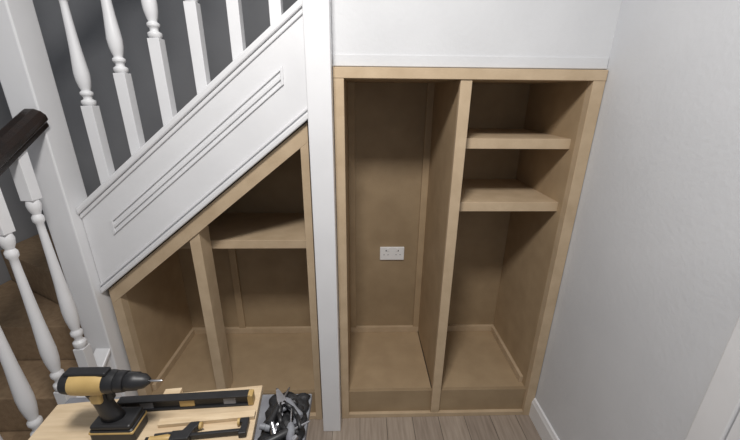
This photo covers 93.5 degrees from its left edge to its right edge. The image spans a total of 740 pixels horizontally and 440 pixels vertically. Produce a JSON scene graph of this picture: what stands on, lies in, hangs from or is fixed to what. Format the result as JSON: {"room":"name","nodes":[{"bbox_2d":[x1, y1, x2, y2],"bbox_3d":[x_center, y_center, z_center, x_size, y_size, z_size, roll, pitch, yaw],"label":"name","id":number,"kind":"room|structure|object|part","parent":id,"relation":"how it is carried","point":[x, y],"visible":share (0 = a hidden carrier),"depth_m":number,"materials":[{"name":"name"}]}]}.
{"room":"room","nodes":[
{"label":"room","id":0,"kind":"room"},
{"bbox_2d":[0,82,48,284],"bbox_3d":[-2.168,-0.303,0.570,0.100,3.400,3.400,0,20,-2],"label":"wall","id":1,"kind":"structure","parent":0,"point":[25,228],"depth_m":2.10,"materials":[{"name":"grey paint"}]},
{"bbox_2d":[33,0,307,215],"bbox_3d":[-0.650,-0.869,2.166,3.030,3.400,0.100,0,20,-2],"label":"wall","id":2,"kind":"structure","parent":0,"point":[87,15],"depth_m":2.05,"materials":[{"name":"grey paint"}]},
{"bbox_2d":[306,350,541,439],"bbox_3d":[-0.584,1.316,1.207,3.100,0.050,3.400,0,20,-2],"label":"floor","id":3,"kind":"structure","parent":0,"point":[489,427],"depth_m":1.80,"materials":[{"name":"laminate"}]},
{"bbox_2d":[0,0,341,439],"bbox_3d":[-0.694,-0.320,1.388,2.885,2.900,1.725,0,20,-2],"label":"staircase","id":4,"kind":"structure","parent":3,"relation":"on","point":[57,313],"depth_m":1.32,"materials":[{"name":"white paint"}]},
{"bbox_3d":[-1.182,-0.080,0.999,0.090,0.433,0.677,0,20,-2],"label":"handrail","id":5,"kind":"part","parent":4,"relation":"part of","materials":[{"name":"brown wood"}]},
{"bbox_3d":[-1.230,-0.114,1.391,0.103,2.500,0.110,0,20,-2],"label":"newel post","id":6,"kind":"part","parent":4,"relation":"part of","materials":[{"name":"white paint"}]},
{"bbox_3d":[-1.058,0.029,1.434,0.010,0.067,0.007,0,20,-2],"label":"string panel","id":7,"kind":"part","parent":4,"relation":"part of","materials":[{"name":"white paint"}]},
{"bbox_3d":[-0.704,-0.041,1.415,0.946,0.772,0.014,0,20,-2],"label":"string moulding","id":8,"kind":"part","parent":4,"relation":"part of","materials":[{"name":"white paint"}]},
{"bbox_3d":[-0.318,-0.518,1.256,0.010,0.067,0.007,0,20,-2],"label":"string panel","id":9,"kind":"part","parent":4,"relation":"part of","materials":[{"name":"white paint"}]},
{"bbox_3d":[-0.183,-0.303,1.353,0.088,2.900,0.140,0,20,-2],"label":"full height post","id":10,"kind":"part","parent":4,"relation":"part of","materials":[{"name":"white paint"}]},
{"bbox_2d":[65,394,311,439],"bbox_3d":[-0.531,0.954,1.000,0.715,0.775,0.375,0,20,-2],"label":"workbench","id":11,"kind":"object","parent":3,"relation":"on","point":[264,406],"visible":0.18,"depth_m":1.01,"materials":[{"name":"grey plastic"}]},
{"bbox_2d":[28,385,262,439],"bbox_3d":[-0.580,0.577,0.863,0.560,0.024,0.335,-2,20,-7],"label":"plywood board","id":12,"kind":"object","parent":11,"relation":"on","point":[72,421],"visible":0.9,"depth_m":0.93,"materials":[{"name":"beige wood"}]},
{"bbox_2d":[57,367,162,439],"bbox_3d":[-0.624,0.454,0.869,0.235,0.202,0.066,0,20,-2],"label":"cordless drill","id":13,"kind":"object","parent":12,"relation":"on","point":[99,385],"visible":1,"depth_m":0.84,"materials":[{"name":"black plastic"}]},
{"bbox_3d":[-0.663,0.454,0.868,0.083,0.096,0.041,0,20,-2],"label":"handle","id":14,"kind":"part","parent":13,"relation":"part of","materials":[{"name":"black plastic"}]},
{"bbox_2d":[163,388,182,393],"bbox_3d":[-0.567,0.501,1.002,0.045,0.022,0.022,-2,20,-8],"label":"wood offcut","id":15,"kind":"object","parent":12,"relation":"on","point":[173,390],"visible":0.52,"depth_m":1.00,"materials":[{"name":"brown wood"}]},
{"bbox_2d":[154,428,203,435],"bbox_3d":[-0.492,0.547,0.899,0.120,0.007,0.006,-3,20,-9],"label":"pencil","id":16,"kind":"object","parent":12,"relation":"on","point":[163,433],"visible":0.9,"depth_m":0.89,"materials":[{"name":"black wood"}]},
{"bbox_2d":[117,389,254,411],"bbox_3d":[-0.509,0.505,0.972,0.361,0.036,0.025,-1,20,-4],"label":"spirit level","id":17,"kind":"object","parent":12,"relation":"on","point":[231,398],"visible":0.9,"depth_m":0.97,"materials":[{"name":"black plastic"}]},
{"bbox_2d":[145,417,249,439],"bbox_3d":[-0.440,0.541,0.893,0.245,0.020,0.052,-2,20,-7],"label":"clamp","id":18,"kind":"object","parent":12,"relation":"on","point":[190,431],"visible":1,"depth_m":0.88,"materials":[{"name":"black plastic"}]},
{"bbox_2d":[157,410,255,427],"bbox_3d":[-0.435,0.533,0.933,0.246,0.012,0.020,-2,20,-7],"label":"wood offcut","id":19,"kind":"object","parent":12,"relation":"on","point":[229,416],"visible":1,"depth_m":0.93,"materials":[{"name":"brown wood"}]},
{"bbox_2d":[257,387,310,439],"bbox_3d":[-0.225,0.566,0.848,0.142,0.052,0.384,0,20,-2],"label":"tools","id":20,"kind":"object","parent":11,"relation":"on","point":[286,416],"visible":1,"depth_m":0.93,"materials":[{"name":"black plastic"}]},
{"bbox_2d":[259,423,270,431],"bbox_3d":[-0.275,0.546,0.916,0.030,0.023,0.023,0,20,-2],"label":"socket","id":21,"kind":"object","parent":20,"relation":"attached to","point":[265,427],"depth_m":0.91,"materials":[{"name":"grey metal"}]},
{"bbox_2d":[269,421,276,434],"bbox_3d":[-0.251,0.544,0.906,0.020,0.029,0.033,-10,23,-28],"label":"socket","id":22,"kind":"object","parent":20,"relation":"attached to","point":[272,424],"depth_m":0.90,"materials":[{"name":"metal"}]},
{"bbox_3d":[-0.257,0.525,0.946,0.023,0.026,0.076,5,21,13],"label":"screwdriver handle","id":23,"kind":"part","parent":20,"relation":"part of","materials":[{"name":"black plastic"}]},
{"bbox_3d":[-0.232,0.544,0.871,0.076,0.027,0.024,-11,23,-28],"label":"screwdriver handle","id":24,"kind":"part","parent":20,"relation":"part of","materials":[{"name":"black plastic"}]},
{"bbox_2d":[275,421,281,431],"bbox_3d":[-0.239,0.544,0.910,0.023,0.030,0.034,-9,22,-24],"label":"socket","id":25,"kind":"object","parent":20,"relation":"attached to","point":[278,425],"depth_m":0.90,"materials":[{"name":"metal"}]},
{"bbox_3d":[-0.200,0.545,0.871,0.024,0.027,0.076,-3,20,-9],"label":"screwdriver handle","id":26,"kind":"part","parent":20,"relation":"part of","materials":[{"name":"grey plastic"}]},
{"bbox_3d":[-0.213,0.517,0.957,0.024,0.026,0.076,-17,27,-40],"label":"screwdriver handle","id":27,"kind":"part","parent":20,"relation":"part of","materials":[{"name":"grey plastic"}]},
{"bbox_2d":[292,398,298,405],"bbox_3d":[-0.218,0.519,0.977,0.025,0.032,0.035,6,21,15],"label":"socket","id":28,"kind":"object","parent":20,"relation":"attached to","point":[295,401],"depth_m":0.98,"materials":[{"name":"black metal"}]},
{"bbox_2d":[297,405,303,412],"bbox_3d":[-0.195,0.530,0.960,0.025,0.025,0.030,0,20,-2],"label":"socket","id":29,"kind":"object","parent":20,"relation":"attached to","point":[300,408],"depth_m":0.96,"materials":[{"name":"black metal"}]},
{"bbox_2d":[109,122,322,419],"bbox_3d":[-0.713,0.253,1.823,0.918,1.524,0.532,0,20,-2],"label":"cabinet","id":30,"kind":"object","parent":3,"relation":"on","point":[229,299],"visible":0.76,"depth_m":1.92,"materials":[{"name":"brown wood"}]},
{"bbox_3d":[-1.142,0.599,1.951,0.018,0.779,0.480,0,20,-2],"label":"panel","id":31,"kind":"part","parent":30,"relation":"part of","materials":[{"name":"brown wood"}]},
{"bbox_3d":[-0.703,-0.003,1.468,0.918,0.800,0.040,0,20,-2],"label":"sloping rail","id":32,"kind":"part","parent":30,"relation":"part of","materials":[{"name":"brown wood"}]},
{"bbox_3d":[-0.754,0.461,1.675,0.046,0.904,0.097,0,20,-2],"label":"post","id":33,"kind":"part","parent":30,"relation":"part of","materials":[{"name":"brown wood"}]},
{"bbox_2d":[180,213,305,248],"bbox_3d":[-0.600,0.046,1.809,0.628,0.042,0.400,0,20,-2],"label":"shelf","id":34,"kind":"object","parent":30,"relation":"attached to","point":[228,230],"depth_m":1.72,"materials":[{"name":"brown wood"}]},
{"bbox_3d":[-0.717,0.175,2.072,0.884,1.501,0.012,0,20,-2],"label":"panel","id":35,"kind":"part","parent":30,"relation":"part of","materials":[{"name":"brown wood"}]},
{"bbox_3d":[-0.707,1.044,1.842,0.844,0.026,0.022,0,20,-2],"label":"rail","id":36,"kind":"part","parent":30,"relation":"part of","materials":[{"name":"brown wood"}]},
{"bbox_2d":[333,67,607,417],"bbox_3d":[0.362,0.160,1.823,1.024,1.720,0.530,0,20,-2],"label":"built-in shelving unit","id":37,"kind":"object","parent":3,"relation":"on","point":[478,174],"visible":0.99,"depth_m":1.85,"materials":[{"name":"brown wood"}]},
{"bbox_3d":[-0.123,0.165,1.824,0.018,1.700,0.480,0,20,-2],"label":"panel","id":38,"kind":"part","parent":37,"relation":"part of","materials":[{"name":"brown wood"}]},
{"bbox_2d":[380,247,403,259],"bbox_3d":[0.133,0.202,2.093,0.146,0.086,0.014,0,20,-2],"label":"wall socket","id":39,"kind":"object","parent":37,"relation":"attached to","point":[386,253],"visible":1,"depth_m":2.09,"materials":[{"name":"white plastic"}]},
{"bbox_3d":[0.357,1.042,1.875,0.938,0.026,0.018,0,20,-2],"label":"rail","id":40,"kind":"part","parent":37,"relation":"part of","materials":[{"name":"brown wood"}]},
{"bbox_3d":[0.349,0.080,2.069,0.976,1.700,0.012,0,20,-2],"label":"panel","id":41,"kind":"part","parent":37,"relation":"part of","materials":[{"name":"brown wood"}]},
{"bbox_3d":[0.364,-0.626,1.550,0.940,0.018,0.480,0,20,-2],"label":"panel","id":42,"kind":"part","parent":37,"relation":"part of","materials":[{"name":"brown wood"}]},
{"bbox_3d":[0.376,-0.547,1.304,1.024,0.038,0.038,0,20,-2],"label":"rail","id":43,"kind":"part","parent":37,"relation":"part of","materials":[{"name":"brown wood"}]},
{"bbox_2d":[459,179,557,210],"bbox_3d":[0.597,-0.135,1.752,0.462,0.042,0.450,0,20,-2],"label":"shelf","id":44,"kind":"object","parent":37,"relation":"attached to","point":[476,194],"depth_m":1.61,"materials":[{"name":"brown wood"}]},
{"bbox_2d":[466,128,570,148],"bbox_3d":[0.600,-0.394,1.658,0.462,0.042,0.450,0,20,-2],"label":"shelf","id":45,"kind":"object","parent":37,"relation":"attached to","point":[477,138],"depth_m":1.45,"materials":[{"name":"brown wood"}]},
{"bbox_3d":[0.835,0.164,1.852,0.018,1.700,0.480,0,20,-2],"label":"panel","id":46,"kind":"part","parent":37,"relation":"part of","materials":[{"name":"brown wood"}]},
{"bbox_2d":[331,0,621,69],"bbox_3d":[0.382,-1.130,1.123,1.028,1.178,0.060,0,20,-2],"label":"wall","id":47,"kind":"structure","parent":0,"point":[507,28],"depth_m":1.25,"materials":[{"name":"white paint"}]},
{"bbox_2d":[333,54,608,68],"bbox_3d":[0.378,-0.585,1.287,1.023,0.038,0.004,0,20,-2],"label":"trim","id":48,"kind":"structure","parent":47,"relation":"attached to","point":[339,59],"depth_m":1.28,"materials":[{"name":"white paint"}]},
{"bbox_2d":[535,0,739,439],"bbox_3d":[0.958,-0.072,0.748,0.100,2.900,3.400,0,20,-2],"label":"wall","id":49,"kind":"structure","parent":0,"point":[647,310],"depth_m":1.09,"materials":[{"name":"paint"}]},
{"bbox_2d":[529,398,559,439],"bbox_3d":[0.878,1.117,1.542,0.016,0.122,0.710,0,20,-2],"label":"baseboard","id":50,"kind":"structure","parent":49,"relation":"attached to","point":[538,417],"depth_m":1.76,"materials":[{"name":"white paint"}]},
{"bbox_2d":[685,316,739,439],"bbox_3d":[0.897,0.332,0.837,0.018,2.080,0.074,0,20,-2],"label":"trim","id":51,"kind":"structure","parent":49,"relation":"attached to","point":[719,408],"depth_m":0.88,"materials":[{"name":"white paint"}]},
{"bbox_3d":[0.911,0.390,0.384,0.018,1.880,0.816,0,20,-2],"label":"door","id":52,"kind":"structure","parent":49,"relation":"in","visible":0},
{"bbox_2d":[726,412,739,439],"bbox_3d":[0.912,0.520,0.432,0.012,1.993,0.812,0,20,-2],"label":"door leaf","id":53,"kind":"structure","parent":52,"relation":"attached to","point":[734,434],"depth_m":0.85,"materials":[{"name":"white paint"}]}
]}

